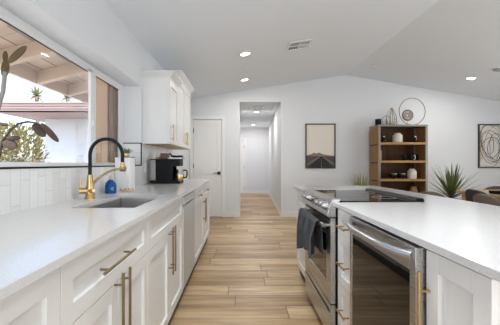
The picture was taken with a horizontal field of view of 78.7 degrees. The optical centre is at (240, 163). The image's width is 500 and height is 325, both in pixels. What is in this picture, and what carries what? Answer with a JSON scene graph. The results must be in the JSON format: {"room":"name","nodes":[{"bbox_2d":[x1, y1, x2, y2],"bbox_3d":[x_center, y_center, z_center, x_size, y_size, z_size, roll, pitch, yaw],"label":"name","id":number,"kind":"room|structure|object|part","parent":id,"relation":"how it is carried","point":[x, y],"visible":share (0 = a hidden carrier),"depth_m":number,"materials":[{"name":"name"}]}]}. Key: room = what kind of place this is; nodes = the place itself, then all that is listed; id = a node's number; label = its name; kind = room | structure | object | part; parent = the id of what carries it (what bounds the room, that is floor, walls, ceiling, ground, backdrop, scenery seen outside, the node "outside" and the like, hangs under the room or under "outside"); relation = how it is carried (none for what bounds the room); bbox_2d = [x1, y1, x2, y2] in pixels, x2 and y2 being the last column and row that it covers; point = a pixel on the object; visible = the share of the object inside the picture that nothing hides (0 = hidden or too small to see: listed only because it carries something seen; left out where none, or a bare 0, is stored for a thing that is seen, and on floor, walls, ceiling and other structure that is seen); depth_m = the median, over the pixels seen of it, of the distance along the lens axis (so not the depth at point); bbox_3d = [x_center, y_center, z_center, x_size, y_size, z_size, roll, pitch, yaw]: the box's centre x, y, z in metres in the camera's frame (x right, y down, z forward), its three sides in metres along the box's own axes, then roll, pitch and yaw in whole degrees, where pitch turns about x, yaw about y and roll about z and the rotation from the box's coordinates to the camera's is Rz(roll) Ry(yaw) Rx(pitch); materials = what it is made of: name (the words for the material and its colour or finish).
{"room":"kitchen","nodes":[
{"label":"kitchen","id":0,"kind":"room"},
{"bbox_2d":[0,0,188,214],"bbox_3d":[-1.252,-0.135,1.785,0.296,2.571,9.570,0,0,0],"label":"wall","id":1,"kind":"structure","parent":0,"point":[90,30],"depth_m":2.26,"materials":[{"name":"paint"}]},
{"bbox_2d":[0,6,122,166],"bbox_3d":[-1.307,-0.420,2.168,0.060,0.879,2.436,0,0,0],"label":"window","id":2,"kind":"structure","parent":1,"relation":"in","point":[6,16],"depth_m":2.52,"materials":[{"name":"paint"}]},
{"bbox_2d":[0,143,141,168],"bbox_3d":[-1.106,-0.102,1.944,0.010,0.256,2.887,0,0,0],"label":"trim","id":3,"kind":"structure","parent":1,"relation":"attached to","point":[141,143],"depth_m":1.83,"materials":[{"name":"black plastic"}]},
{"bbox_2d":[96,77,108,162],"bbox_3d":[-1.470,-0.100,3.260,0.140,2.500,0.120,0,0,0],"label":"trim","id":4,"kind":"structure","parent":1,"relation":"attached to","point":[102,88],"depth_m":3.20,"materials":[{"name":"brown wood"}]},
{"bbox_2d":[109,85,117,162],"bbox_3d":[-1.361,-0.420,3.291,0.038,0.879,0.191,0,0,0],"label":"trim","id":5,"kind":"structure","parent":1,"relation":"attached to","point":[113,93],"depth_m":3.21,"materials":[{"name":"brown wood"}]},
{"bbox_2d":[144,162,146,171],"bbox_3d":[-1.100,0.043,3.520,0.008,0.115,0.070,0,0,0],"label":"wall outlet","id":6,"kind":"object","parent":1,"relation":"attached to","point":[145,163],"visible":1,"depth_m":3.50,"materials":[{"name":"white plastic"}]},
{"bbox_2d":[141,70,182,145],"bbox_3d":[-0.927,-0.630,3.655,0.366,0.816,0.520,0,0,0],"label":"upper cabinet","id":7,"kind":"object","parent":1,"relation":"attached to","point":[160,87],"visible":1,"depth_m":3.46,"materials":[{"name":"paint"}]},
{"bbox_3d":[-0.927,-0.998,3.655,0.366,0.080,0.520,0,0,0],"label":"crown","id":8,"kind":"part","parent":7,"relation":"part of","materials":[{"name":"paint"}]},
{"bbox_3d":[-0.814,-0.592,3.685,0.020,0.723,0.457,0,0,0],"label":"door","id":9,"kind":"part","parent":7,"relation":"part of","materials":[{"name":"paint"}]},
{"bbox_2d":[156,70,193,149],"bbox_3d":[-0.927,-0.701,4.363,0.366,0.958,1.006,0,0,0],"label":"upper cabinet","id":10,"kind":"object","parent":1,"relation":"attached to","point":[184,91],"visible":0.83,"depth_m":4.34,"materials":[{"name":"paint"}]},
{"bbox_3d":[-0.814,-0.662,4.157,0.020,0.865,0.470,0,0,0],"label":"door","id":11,"kind":"part","parent":10,"relation":"part of","materials":[{"name":"paint"}]},
{"bbox_3d":[-0.927,-1.140,4.363,0.366,0.080,1.006,0,0,0],"label":"crown","id":12,"kind":"part","parent":10,"relation":"part of","materials":[{"name":"paint"}]},
{"bbox_3d":[-0.814,-0.662,4.630,0.020,0.865,0.470,0,0,0],"label":"door","id":13,"kind":"part","parent":10,"relation":"part of","materials":[{"name":"paint"}]},
{"bbox_2d":[170,193,322,324],"bbox_3d":[2.610,1.180,4.440,8.020,0.060,15.120,0,0,0],"label":"floor","id":14,"kind":"structure","parent":0,"point":[246,271],"depth_m":3.13,"materials":[{"name":"brown wood"}]},
{"bbox_2d":[0,267,59,324],"bbox_3d":[-0.762,0.704,0.530,0.645,0.893,0.560,0,0,0],"label":"base cabinet","id":15,"kind":"object","parent":14,"relation":"on","point":[37,303],"visible":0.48,"depth_m":0.72,"materials":[{"name":"paint"}]},
{"bbox_2d":[60,217,147,324],"bbox_3d":[-0.762,0.704,1.188,0.645,0.893,0.756,0,0,0],"label":"base cabinet","id":16,"kind":"object","parent":14,"relation":"on","point":[107,284],"visible":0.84,"depth_m":1.12,"materials":[{"name":"paint"}]},
{"bbox_3d":[-0.488,0.753,0.999,0.020,0.589,0.374,0,0,0],"label":"door","id":17,"kind":"part","parent":16,"relation":"part of","materials":[{"name":"paint"}]},
{"bbox_3d":[-0.459,0.360,1.140,0.038,0.011,0.290,0,0,0],"label":"handle","id":18,"kind":"part","parent":16,"relation":"part of","materials":[{"name":"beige metal"}]},
{"bbox_3d":[-0.459,0.575,1.153,0.038,0.320,0.011,0,0,0],"label":"handle","id":19,"kind":"part","parent":16,"relation":"part of","materials":[{"name":"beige metal"}]},
{"bbox_3d":[-0.459,0.575,1.223,0.038,0.320,0.011,0,0,0],"label":"handle","id":20,"kind":"part","parent":16,"relation":"part of","materials":[{"name":"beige metal"}]},
{"bbox_3d":[-0.488,0.753,1.377,0.020,0.589,0.374,0,0,0],"label":"door","id":21,"kind":"part","parent":16,"relation":"part of","materials":[{"name":"paint"}]},
{"bbox_2d":[147,197,182,324],"bbox_3d":[-0.762,0.704,2.038,0.645,0.893,0.944,0,0,0],"label":"base cabinet","id":22,"kind":"object","parent":14,"relation":"on","point":[165,226],"visible":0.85,"depth_m":1.96,"materials":[{"name":"paint"}]},
{"bbox_3d":[-0.488,0.753,1.802,0.020,0.589,0.468,0,0,0],"label":"door","id":23,"kind":"part","parent":22,"relation":"part of","materials":[{"name":"paint"}]},
{"bbox_3d":[-0.488,0.363,2.038,0.020,0.184,0.940,0,0,0],"label":"drawer","id":24,"kind":"part","parent":22,"relation":"part of","materials":[{"name":"paint"}]},
{"bbox_3d":[-0.459,0.575,2.003,0.038,0.310,0.011,0,0,0],"label":"handle","id":25,"kind":"part","parent":22,"relation":"part of","materials":[{"name":"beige metal"}]},
{"bbox_3d":[-0.459,0.575,2.073,0.038,0.310,0.011,0,0,0],"label":"handle","id":26,"kind":"part","parent":22,"relation":"part of","materials":[{"name":"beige metal"}]},
{"bbox_3d":[-0.488,0.753,2.274,0.020,0.589,0.468,0,0,0],"label":"door","id":27,"kind":"part","parent":22,"relation":"part of","materials":[{"name":"paint"}]},
{"bbox_2d":[179,191,194,300],"bbox_3d":[-0.776,0.706,2.820,0.619,0.889,0.610,0,0,0],"label":"dishwasher","id":28,"kind":"object","parent":14,"relation":"on","point":[188,200],"visible":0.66,"depth_m":2.75,"materials":[{"name":"metal"}]},
{"bbox_3d":[-0.491,0.698,2.821,0.034,0.685,0.600,0,0,0],"label":"door","id":29,"kind":"part","parent":28,"relation":"part of","materials":[{"name":"metal"}]},
{"bbox_2d":[191,182,209,274],"bbox_3d":[-0.762,0.704,3.880,0.645,0.893,1.500,0,0,0],"label":"base cabinet","id":30,"kind":"object","parent":14,"relation":"on","point":[201,197],"visible":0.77,"depth_m":3.70,"materials":[{"name":"paint"}]},
{"bbox_2d":[0,179,211,300],"bbox_3d":[-0.780,0.246,2.080,0.660,0.022,5.160,0,0,0],"label":"countertop","id":31,"kind":"structure","parent":30,"relation":"on","point":[35,242],"depth_m":1.12,"materials":[{"name":"white stone"}]},
{"bbox_2d":[79,137,125,199],"bbox_3d":[-0.919,0.030,2.022,0.300,0.410,0.083,0,0,0],"label":"faucet","id":32,"kind":"object","parent":31,"relation":"on","point":[89,191],"visible":0.99,"depth_m":2.02,"materials":[{"name":"gold metal"}]},
{"bbox_3d":[-0.884,0.082,2.030,0.230,0.129,0.036,0,0,0],"label":"docking arm","id":33,"kind":"part","parent":32,"relation":"part of","materials":[{"name":"gold metal"}]},
{"bbox_2d":[105,175,116,193],"bbox_3d":[-1.032,0.164,2.415,0.086,0.142,0.086,0,0,0],"label":"soap bottle","id":34,"kind":"object","parent":31,"relation":"on","point":[110,185],"visible":0.99,"depth_m":2.38,"materials":[{"name":"blue plastic"}]},
{"bbox_2d":[86,198,156,207],"bbox_3d":[-0.735,0.357,1.955,0.368,0.200,0.698,0,0,0],"label":"sink","id":35,"kind":"object","parent":31,"relation":"in","point":[120,202],"visible":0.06,"depth_m":2.29,"materials":[{"name":"metal"}]},
{"bbox_2d":[115,158,134,190],"bbox_3d":[-1.034,0.091,2.725,0.137,0.288,0.134,0,0,0],"label":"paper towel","id":36,"kind":"object","parent":31,"relation":"on","point":[126,179],"visible":0.75,"depth_m":2.66,"materials":[{"name":"white paper"}]},
{"bbox_2d":[123,148,133,157],"bbox_3d":[-1.027,-0.099,2.740,0.127,0.091,0.101,0,0,-36],"label":"potted succulent","id":37,"kind":"object","parent":36,"relation":"on","point":[126,152],"visible":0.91,"depth_m":2.72,"materials":[{"name":"green plant"}]},
{"bbox_2d":[119,188,134,190],"bbox_3d":[-0.968,0.220,2.594,0.130,0.030,0.037,0,0,0],"label":"soap dish","id":38,"kind":"object","parent":31,"relation":"on","point":[120,188],"visible":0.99,"depth_m":2.58,"materials":[{"name":"brown wood"}]},
{"bbox_2d":[150,157,187,183],"bbox_3d":[-0.856,0.081,3.678,0.428,0.308,0.244,0,0,0],"label":"coffee machine","id":39,"kind":"object","parent":31,"relation":"on","point":[162,171],"visible":1,"depth_m":3.56,"materials":[{"name":"black plastic"}]},
{"bbox_3d":[-1.028,0.076,3.563,0.060,0.238,0.014,0,0,0],"label":"water tank","id":40,"kind":"part","parent":39,"relation":"part of","materials":[{"name":"plastic"}]},
{"bbox_2d":[160,153,171,158],"bbox_3d":[-0.889,-0.092,3.665,0.131,0.075,0.110,0,0,0],"label":"storage box","id":41,"kind":"object","parent":39,"relation":"on","point":[162,155],"visible":0.91,"depth_m":3.61,"materials":[{"name":"brown wicker"}]},
{"bbox_3d":[-0.777,-0.064,3.678,0.175,0.018,0.205,0,0,0],"label":"lid","id":42,"kind":"part","parent":39,"relation":"part of","materials":[{"name":"metal"}]},
{"bbox_3d":[-0.488,0.363,3.505,0.020,0.184,0.746,0,0,0],"label":"drawer","id":43,"kind":"part","parent":30,"relation":"part of","materials":[{"name":"paint"}]},
{"bbox_3d":[-0.488,0.753,3.505,0.020,0.589,0.746,0,0,0],"label":"door","id":44,"kind":"part","parent":30,"relation":"part of","materials":[{"name":"paint"}]},
{"bbox_3d":[-0.488,0.363,4.255,0.020,0.184,0.746,0,0,0],"label":"drawer","id":45,"kind":"part","parent":30,"relation":"part of","materials":[{"name":"paint"}]},
{"bbox_3d":[-0.488,0.753,4.255,0.020,0.589,0.746,0,0,0],"label":"door","id":46,"kind":"part","parent":30,"relation":"part of","materials":[{"name":"paint"}]},
{"bbox_2d":[297,190,305,281],"bbox_3d":[0.902,0.704,2.915,0.635,0.893,0.570,0,0,0],"label":"base cabinet","id":47,"kind":"object","parent":14,"relation":"on","point":[301,264],"visible":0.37,"depth_m":3.02,"materials":[{"name":"paint"}]},
{"bbox_3d":[0.595,0.359,2.915,0.020,0.177,0.566,0,0,0],"label":"drawer","id":48,"kind":"part","parent":47,"relation":"part of","materials":[{"name":"paint"}]},
{"bbox_2d":[293,186,499,281],"bbox_3d":[0.993,0.246,1.840,0.865,0.022,2.840,0,0,0],"label":"countertop","id":49,"kind":"structure","parent":47,"relation":"on","point":[466,233],"depth_m":1.22,"materials":[{"name":"white stone"}]},
{"bbox_2d":[336,208,353,324],"bbox_3d":[0.883,0.704,1.705,0.673,0.893,0.280,0,0,0],"label":"drawer unit","id":50,"kind":"object","parent":14,"relation":"on","point":[343,263],"visible":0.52,"depth_m":1.75,"materials":[{"name":"paint"}]},
{"bbox_3d":[0.566,0.840,1.700,0.038,0.011,0.124,0,0,0],"label":"handle","id":51,"kind":"part","parent":50,"relation":"part of","materials":[{"name":"gold metal"}]},
{"bbox_3d":[0.566,0.572,1.700,0.038,0.011,0.124,0,0,0],"label":"handle","id":52,"kind":"part","parent":50,"relation":"part of","materials":[{"name":"gold metal"}]},
{"bbox_3d":[0.566,0.360,1.700,0.038,0.011,0.124,0,0,0],"label":"handle","id":53,"kind":"part","parent":50,"relation":"part of","materials":[{"name":"gold metal"}]},
{"bbox_3d":[0.595,0.881,1.705,0.020,0.333,0.276,0,0,0],"label":"drawer","id":54,"kind":"part","parent":50,"relation":"part of","materials":[{"name":"paint"}]},
{"bbox_3d":[0.595,0.562,1.705,0.020,0.297,0.276,0,0,0],"label":"drawer","id":55,"kind":"part","parent":50,"relation":"part of","materials":[{"name":"paint"}]},
{"bbox_3d":[0.595,0.341,1.705,0.020,0.139,0.276,0,0,0],"label":"drawer","id":56,"kind":"part","parent":50,"relation":"part of","materials":[{"name":"paint"}]},
{"bbox_2d":[348,172,374,185],"bbox_3d":[2.338,0.633,5.901,0.495,1.035,0.535,0,0,0],"label":"potted grass","id":57,"kind":"object","parent":14,"relation":"on","point":[358,180],"depth_m":5.92,"materials":[{"name":"plant"}]},
{"bbox_2d":[301,188,424,324],"bbox_3d":[0.801,0.681,2.235,0.634,0.938,0.762,0,0,0],"label":"range","id":58,"kind":"object","parent":14,"relation":"on","point":[321,271],"visible":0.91,"depth_m":2.01,"materials":[{"name":"silver metal"}]},
{"bbox_2d":[297,208,323,257],"bbox_3d":[0.483,0.519,2.230,0.103,0.311,0.591,0,0,0],"label":"kitchen towel","id":59,"kind":"object","parent":58,"relation":"hanging from","point":[309,233],"visible":0.99,"depth_m":2.12,"materials":[{"name":"fabric"}]},
{"bbox_3d":[0.516,0.385,2.235,0.064,0.027,0.656,0,0,0],"label":"handle","id":60,"kind":"part","parent":58,"relation":"part of","materials":[{"name":"metal"}]},
{"bbox_3d":[0.559,0.971,2.235,0.038,0.208,0.744,0,0,0],"label":"drawer","id":61,"kind":"part","parent":58,"relation":"part of","materials":[{"name":"metal"}]},
{"bbox_3d":[0.563,0.597,2.235,0.030,0.523,0.744,0,0,0],"label":"oven door","id":62,"kind":"part","parent":58,"relation":"part of","materials":[{"name":"metal"}]},
{"bbox_3d":[0.564,0.272,2.235,0.081,0.112,0.750,0,0,0],"label":"control panel","id":63,"kind":"part","parent":58,"relation":"part of","materials":[{"name":"metal"}]},
{"bbox_3d":[0.525,0.268,1.925,0.044,0.052,0.052,0,0,0],"label":"knob","id":64,"kind":"part","parent":58,"relation":"part of","materials":[{"name":"metal"}]},
{"bbox_2d":[316,190,424,201],"bbox_3d":[0.859,0.236,2.235,0.518,0.018,0.762,0,0,0],"label":"cooktop","id":65,"kind":"object","parent":58,"relation":"in","point":[340,195],"depth_m":2.10,"materials":[{"name":"black glass"}]},
{"bbox_2d":[347,216,426,324],"bbox_3d":[0.854,0.706,1.266,0.727,0.889,0.588,0,0,0],"label":"wine cooler","id":66,"kind":"object","parent":14,"relation":"on","point":[384,265],"visible":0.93,"depth_m":1.18,"materials":[{"name":"silver metal"}]},
{"bbox_3d":[0.528,0.297,1.260,0.075,0.027,0.565,0,0,0],"label":"handle","id":67,"kind":"part","parent":66,"relation":"part of","materials":[{"name":"metal"}]},
{"bbox_3d":[0.573,0.682,1.270,0.027,0.665,0.525,0,0,0],"label":"door glass","id":68,"kind":"part","parent":66,"relation":"part of","materials":[{"name":"black glass"}]},
{"bbox_2d":[369,125,427,192],"bbox_3d":[3.228,0.186,6.285,0.989,1.928,0.434,0,0,0],"label":"bookcase","id":69,"kind":"object","parent":14,"relation":"on","point":[392,152],"visible":0.64,"depth_m":6.38,"materials":[{"name":"brown wood"}]},
{"bbox_3d":[2.757,0.198,6.478,0.045,1.905,0.045,0,0,0],"label":"post","id":70,"kind":"part","parent":69,"relation":"part of","materials":[{"name":"grey metal"}]},
{"bbox_3d":[2.752,0.155,6.285,0.018,1.810,0.340,0,0,0],"label":"panel","id":71,"kind":"part","parent":69,"relation":"part of","materials":[{"name":"brown wood"}]},
{"bbox_2d":[375,119,380,124],"bbox_3d":[2.835,-0.848,6.300,0.120,0.140,0.120,0,0,0],"label":"candle holder","id":72,"kind":"object","parent":69,"relation":"on","point":[377,121],"visible":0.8,"depth_m":6.25,"materials":[{"name":"black plastic"}]},
{"bbox_3d":[2.757,0.198,6.093,0.045,1.905,0.045,0,0,0],"label":"post","id":73,"kind":"part","parent":69,"relation":"part of","materials":[{"name":"grey metal"}]},
{"bbox_2d":[382,108,396,124],"bbox_3d":[3.071,-0.965,6.285,0.337,0.377,0.174,0,0,-38],"label":"wire sculpture","id":74,"kind":"object","parent":69,"relation":"on","point":[389,116],"visible":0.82,"depth_m":6.27,"materials":[{"name":"beige metal"}]},
{"bbox_2d":[389,173,397,178],"bbox_3d":[3.110,0.252,6.220,0.164,0.110,0.164,0,0,0],"label":"bowl","id":75,"kind":"object","parent":69,"relation":"on","point":[391,175],"visible":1,"depth_m":6.16,"materials":[{"name":"black ceramic"}]},
{"bbox_2d":[392,133,402,141],"bbox_3d":[3.181,-0.522,6.200,0.184,0.195,0.184,0,0,0],"label":"jar","id":76,"kind":"object","parent":69,"relation":"on","point":[397,137],"visible":0.83,"depth_m":6.13,"materials":[{"name":"beige ceramic"}]},
{"bbox_3d":[3.228,0.155,6.486,0.895,1.810,0.012,0,0,0],"label":"panel","id":77,"kind":"part","parent":69,"relation":"part of","materials":[{"name":"brown wood"}]},
{"bbox_2d":[398,173,405,178],"bbox_3d":[3.283,0.252,6.220,0.164,0.110,0.164,0,0,0],"label":"bowl","id":78,"kind":"object","parent":69,"relation":"on","point":[400,175],"visible":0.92,"depth_m":6.16,"materials":[{"name":"black ceramic"}]},
{"bbox_3d":[3.228,0.330,6.277,0.895,0.045,0.406,0,0,0],"label":"shelf","id":79,"kind":"part","parent":69,"relation":"part of","materials":[{"name":"brown wood"}]},
{"bbox_3d":[3.228,-0.040,6.277,0.895,0.045,0.406,0,0,0],"label":"shelf","id":80,"kind":"part","parent":69,"relation":"part of","materials":[{"name":"brown wood"}]},
{"bbox_3d":[3.228,-0.403,6.277,0.895,0.045,0.406,0,0,0],"label":"shelf","id":81,"kind":"part","parent":69,"relation":"part of","materials":[{"name":"brown wood"}]},
{"bbox_2d":[407,169,416,178],"bbox_3d":[3.476,0.204,6.200,0.170,0.205,0.170,0,0,0],"label":"jar","id":82,"kind":"object","parent":69,"relation":"on","point":[411,173],"visible":1,"depth_m":6.13,"materials":[{"name":"beige ceramic"}]},
{"bbox_2d":[399,98,425,124],"bbox_3d":[3.525,-1.067,6.280,0.566,0.578,0.080,0,0,0],"label":"ring sculpture","id":83,"kind":"object","parent":69,"relation":"on","point":[410,112],"visible":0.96,"depth_m":6.26,"materials":[{"name":"beige metal"}]},
{"bbox_2d":[409,186,417,192],"bbox_3d":[3.507,0.569,6.200,0.160,0.207,0.159,0,0,0],"label":"clay pot","id":84,"kind":"object","parent":69,"relation":"on","point":[413,188],"visible":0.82,"depth_m":6.15,"materials":[{"name":"brown ceramic"}]},
{"bbox_3d":[3.697,0.198,6.478,0.045,1.905,0.045,0,0,0],"label":"post","id":85,"kind":"part","parent":69,"relation":"part of","materials":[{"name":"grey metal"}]},
{"bbox_3d":[3.703,0.155,6.285,0.018,1.810,0.340,0,0,0],"label":"panel","id":86,"kind":"part","parent":69,"relation":"part of","materials":[{"name":"brown wood"}]},
{"bbox_3d":[3.697,0.198,6.093,0.045,1.905,0.045,0,0,0],"label":"post","id":87,"kind":"part","parent":69,"relation":"part of","materials":[{"name":"grey metal"}]},
{"bbox_2d":[420,191,444,196],"bbox_3d":[2.506,0.751,4.076,0.535,0.801,0.523,0,0,29],"label":"dining chair","id":88,"kind":"object","parent":14,"relation":"on","point":[424,192],"visible":0.02,"depth_m":3.84,"materials":[{"name":"fabric"}]},
{"bbox_2d":[426,164,480,199],"bbox_3d":[3.486,0.559,5.055,0.825,1.181,0.964,0,0,40],"label":"yucca","id":89,"kind":"object","parent":14,"relation":"on","point":[451,186],"visible":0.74,"depth_m":5.07,"materials":[{"name":"plant"}]},
{"bbox_2d":[417,249,499,324],"bbox_3d":[0.883,0.704,0.838,0.673,0.893,0.255,0,0,0],"label":"base cabinet","id":90,"kind":"object","parent":14,"relation":"on","point":[456,294],"visible":0.76,"depth_m":0.84,"materials":[{"name":"paint"}]},
{"bbox_3d":[0.566,0.550,0.945,0.038,0.430,0.011,0,0,0],"label":"handle","id":91,"kind":"part","parent":90,"relation":"part of","materials":[{"name":"gold metal"}]},
{"bbox_2d":[465,189,487,201],"bbox_3d":[3.146,0.735,3.800,0.568,0.834,0.581,0,0,0],"label":"dining chair","id":92,"kind":"object","parent":14,"relation":"on","point":[469,193],"visible":0.16,"depth_m":3.80,"materials":[{"name":"black fabric"}]},
{"bbox_2d":[456,190,499,200],"bbox_3d":[3.750,0.775,3.815,0.940,0.750,1.730,0,0,0],"label":"dining table","id":93,"kind":"object","parent":14,"relation":"on","point":[459,191],"visible":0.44,"depth_m":4.52,"materials":[{"name":"brown wood"}]},
{"bbox_2d":[489,190,499,194],"bbox_3d":[3.475,0.380,3.980,0.290,0.040,0.240,0,0,0],"label":"serving tray","id":94,"kind":"object","parent":93,"relation":"on","point":[490,191],"visible":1,"depth_m":4.02,"materials":[{"name":"black plastic"}]},
{"bbox_2d":[473,194,499,205],"bbox_3d":[2.806,0.735,3.220,0.568,0.834,0.581,0,0,0],"label":"dining chair","id":95,"kind":"object","parent":14,"relation":"on","point":[479,198],"visible":0.13,"depth_m":3.15,"materials":[{"name":"beige leather"}]},
{"bbox_2d":[483,186,499,189],"bbox_3d":[4.071,0.764,5.037,0.568,0.776,0.581,0,0,-19],"label":"dining chair","id":96,"kind":"object","parent":14,"relation":"on","point":[491,187],"visible":0.06,"depth_m":5.17,"materials":[{"name":"beige leather"}]},
{"bbox_2d":[240,128,268,190],"bbox_3d":[0.050,-0.115,11.760,2.300,2.530,0.120,0,0,0],"label":"wall","id":97,"kind":"structure","parent":0,"point":[257,139],"depth_m":11.70,"materials":[{"name":"paint"}]},
{"bbox_2d":[240,138,245,193],"bbox_3d":[-0.235,0.087,11.716,0.862,2.126,0.063,0,0,0],"label":"door","id":98,"kind":"structure","parent":97,"relation":"in","point":[242,140],"depth_m":11.71,"materials":[{"name":"paint"}]},
{"bbox_2d":[246,191,267,193],"bbox_3d":[0.630,1.091,11.693,0.860,0.118,0.014,0,0,0],"label":"baseboard","id":99,"kind":"structure","parent":97,"relation":"attached to","point":[247,192],"depth_m":11.69,"materials":[{"name":"paint"}]},
{"bbox_2d":[240,103,278,127],"bbox_3d":[0.050,-1.430,9.255,2.300,0.100,5.130,0,0,0],"label":"ceiling","id":100,"kind":"structure","parent":0,"point":[262,119],"depth_m":9.13,"materials":[{"name":"paint"}]},
{"bbox_2d":[241,105,275,110],"bbox_3d":[0.405,-1.374,7.540,0.830,0.012,0.640,0,0,0],"label":"ceiling vent","id":101,"kind":"object","parent":100,"relation":"in","point":[243,107],"visible":1,"depth_m":7.47,"materials":[{"name":"metal"}]},
{"bbox_2d":[269,103,279,208],"bbox_3d":[1.021,-0.115,9.195,0.120,2.530,5.019,0,0,2],"label":"wall","id":102,"kind":"structure","parent":0,"point":[274,128],"depth_m":8.12,"materials":[{"name":"paint"}]},
{"bbox_2d":[268,191,280,216],"bbox_3d":[0.954,1.091,9.135,0.014,0.118,5.134,0,0,2],"label":"baseboard","id":103,"kind":"structure","parent":102,"relation":"attached to","point":[270,195],"depth_m":8.09,"materials":[{"name":"paint"}]},
{"bbox_2d":[104,0,499,100],"bbox_3d":[2.610,-1.502,1.785,8.020,1.061,9.810,0,0,0],"label":"ceiling","id":104,"kind":"structure","parent":0,"point":[427,44],"depth_m":4.04,"materials":[{"name":"paint"}]},
{"bbox_2d":[239,51,250,55],"bbox_3d":[0.056,-1.526,4.240,0.168,0.042,0.170,0,0,0],"label":"recessed light","id":105,"kind":"object","parent":104,"relation":"in","point":[245,53],"visible":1,"depth_m":4.23,"materials":[{"name":"paint"}]},
{"bbox_2d":[286,39,313,51],"bbox_3d":[0.805,-1.639,4.230,0.328,0.067,0.330,0,0,0],"label":"ceiling vent","id":106,"kind":"object","parent":104,"relation":"in","point":[303,44],"visible":1,"depth_m":4.22,"materials":[{"name":"metal"}]},
{"bbox_3d":[0.805,-1.644,4.230,0.308,0.054,0.310,0,0,0],"label":"duct plate","id":107,"kind":"part","parent":106,"relation":"part of","materials":[{"name":"white metal"}]},
{"bbox_2d":[465,76,476,79],"bbox_3d":[4.184,-1.554,5.550,0.167,0.044,0.170,0,0,0],"label":"recessed light","id":108,"kind":"object","parent":104,"relation":"in","point":[471,77],"visible":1,"depth_m":5.55,"materials":[{"name":"paint"}]},
{"bbox_2d":[189,75,499,211],"bbox_3d":[2.610,-0.390,6.630,8.020,3.080,0.120,0,0,0],"label":"wall","id":109,"kind":"structure","parent":0,"point":[354,104],"depth_m":6.57,"materials":[{"name":"paint"}]},
{"bbox_2d":[190,116,224,216],"bbox_3d":[-0.720,0.065,6.569,0.752,2.171,0.095,0,0,0],"label":"door","id":110,"kind":"structure","parent":109,"relation":"in","point":[207,151],"depth_m":6.58,"materials":[{"name":"paint"}]},
{"bbox_2d":[225,212,239,216],"bbox_3d":[-0.185,1.091,6.563,0.310,0.118,0.014,0,0,0],"label":"baseboard","id":111,"kind":"structure","parent":109,"relation":"attached to","point":[227,214],"depth_m":6.56,"materials":[{"name":"paint"}]},
{"bbox_2d":[281,212,296,216],"bbox_3d":[3.681,1.091,6.563,5.638,0.118,0.014,0,0,0],"label":"baseboard","id":112,"kind":"structure","parent":109,"relation":"attached to","point":[283,214],"depth_m":6.56,"materials":[{"name":"paint"}]},
{"bbox_2d":[305,123,335,167],"bbox_3d":[1.708,-0.378,6.554,0.645,0.965,0.032,0,0,0],"label":"framed picture","id":113,"kind":"object","parent":109,"relation":"attached to","point":[320,138],"visible":1,"depth_m":6.56},
{"bbox_2d":[478,124,499,167],"bbox_3d":[5.430,-0.378,6.554,0.660,0.945,0.032,0,0,0],"label":"framed picture","id":114,"kind":"object","parent":109,"relation":"attached to","point":[488,134],"visible":1,"depth_m":6.56,"materials":[{"name":"paper"}]},
{"label":"outside","id":115,"kind":"structure","parent":0,"visible":0},
{"bbox_2d":[0,20,87,103],"bbox_3d":[-2.255,-1.515,4.100,1.710,0.618,10.200,0,0,0],"label":"porch roof","id":116,"kind":"structure","parent":115,"point":[39,65],"depth_m":4.42,"materials":[{"name":"beige wood"}]},
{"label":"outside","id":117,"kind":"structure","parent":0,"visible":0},
{"bbox_3d":[-20.700,1.240,16.500,38.600,0.060,57.000,0,0,0],"label":"ground","id":118,"kind":"structure","parent":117,"visible":0},
{"bbox_2d":[0,46,26,108],"bbox_3d":[-2.659,-0.033,3.301,0.486,2.485,0.482,0,0,-45],"label":"cactus","id":119,"kind":"object","parent":118,"relation":"on","point":[5,67],"visible":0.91,"depth_m":3.29,"materials":[{"name":"green plant"}]},
{"bbox_2d":[0,120,50,161],"bbox_3d":[-7.450,-0.092,9.747,2.789,2.604,1.971,0,0,29],"label":"shrub","id":120,"kind":"object","parent":118,"relation":"on","point":[20,131],"visible":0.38,"depth_m":9.43,"materials":[{"name":"green plant"}]},
{"bbox_2d":[0,121,58,157],"bbox_3d":[-2.591,0.349,3.650,0.820,1.723,0.330,0,0,0],"label":"plant","id":121,"kind":"object","parent":118,"relation":"on","point":[41,130],"visible":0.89,"depth_m":3.64,"materials":[{"name":"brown plant"}]},
{"bbox_3d":[-2.658,0.200,3.650,0.561,1.425,0.043,0,0,0],"label":"stem","id":122,"kind":"part","parent":121,"relation":"part of","materials":[{"name":"green plant"}]},
{"bbox_2d":[25,85,49,161],"bbox_3d":[-17.428,-2.754,25.989,1.912,7.946,1.908,0,0,0],"label":"palm tree","id":123,"kind":"object","parent":118,"relation":"on","point":[35,91],"visible":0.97,"depth_m":25.86,"materials":[{"name":"green plant"}]},
{"bbox_2d":[0,102,87,162],"bbox_3d":[-5.400,-0.715,13.950,6.400,3.850,7.100,0,0,0],"label":"house","id":124,"kind":"structure","parent":118,"relation":"on","point":[68,121],"depth_m":12.20,"materials":[{"name":"paint"}]},
{"bbox_2d":[57,94,73,101],"bbox_3d":[-17.110,-3.099,29.989,1.913,8.635,1.908,0,0,0],"label":"palm tree","id":125,"kind":"object","parent":118,"relation":"on","point":[67,99],"visible":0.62,"depth_m":29.89,"materials":[{"name":"green plant"}]}
]}

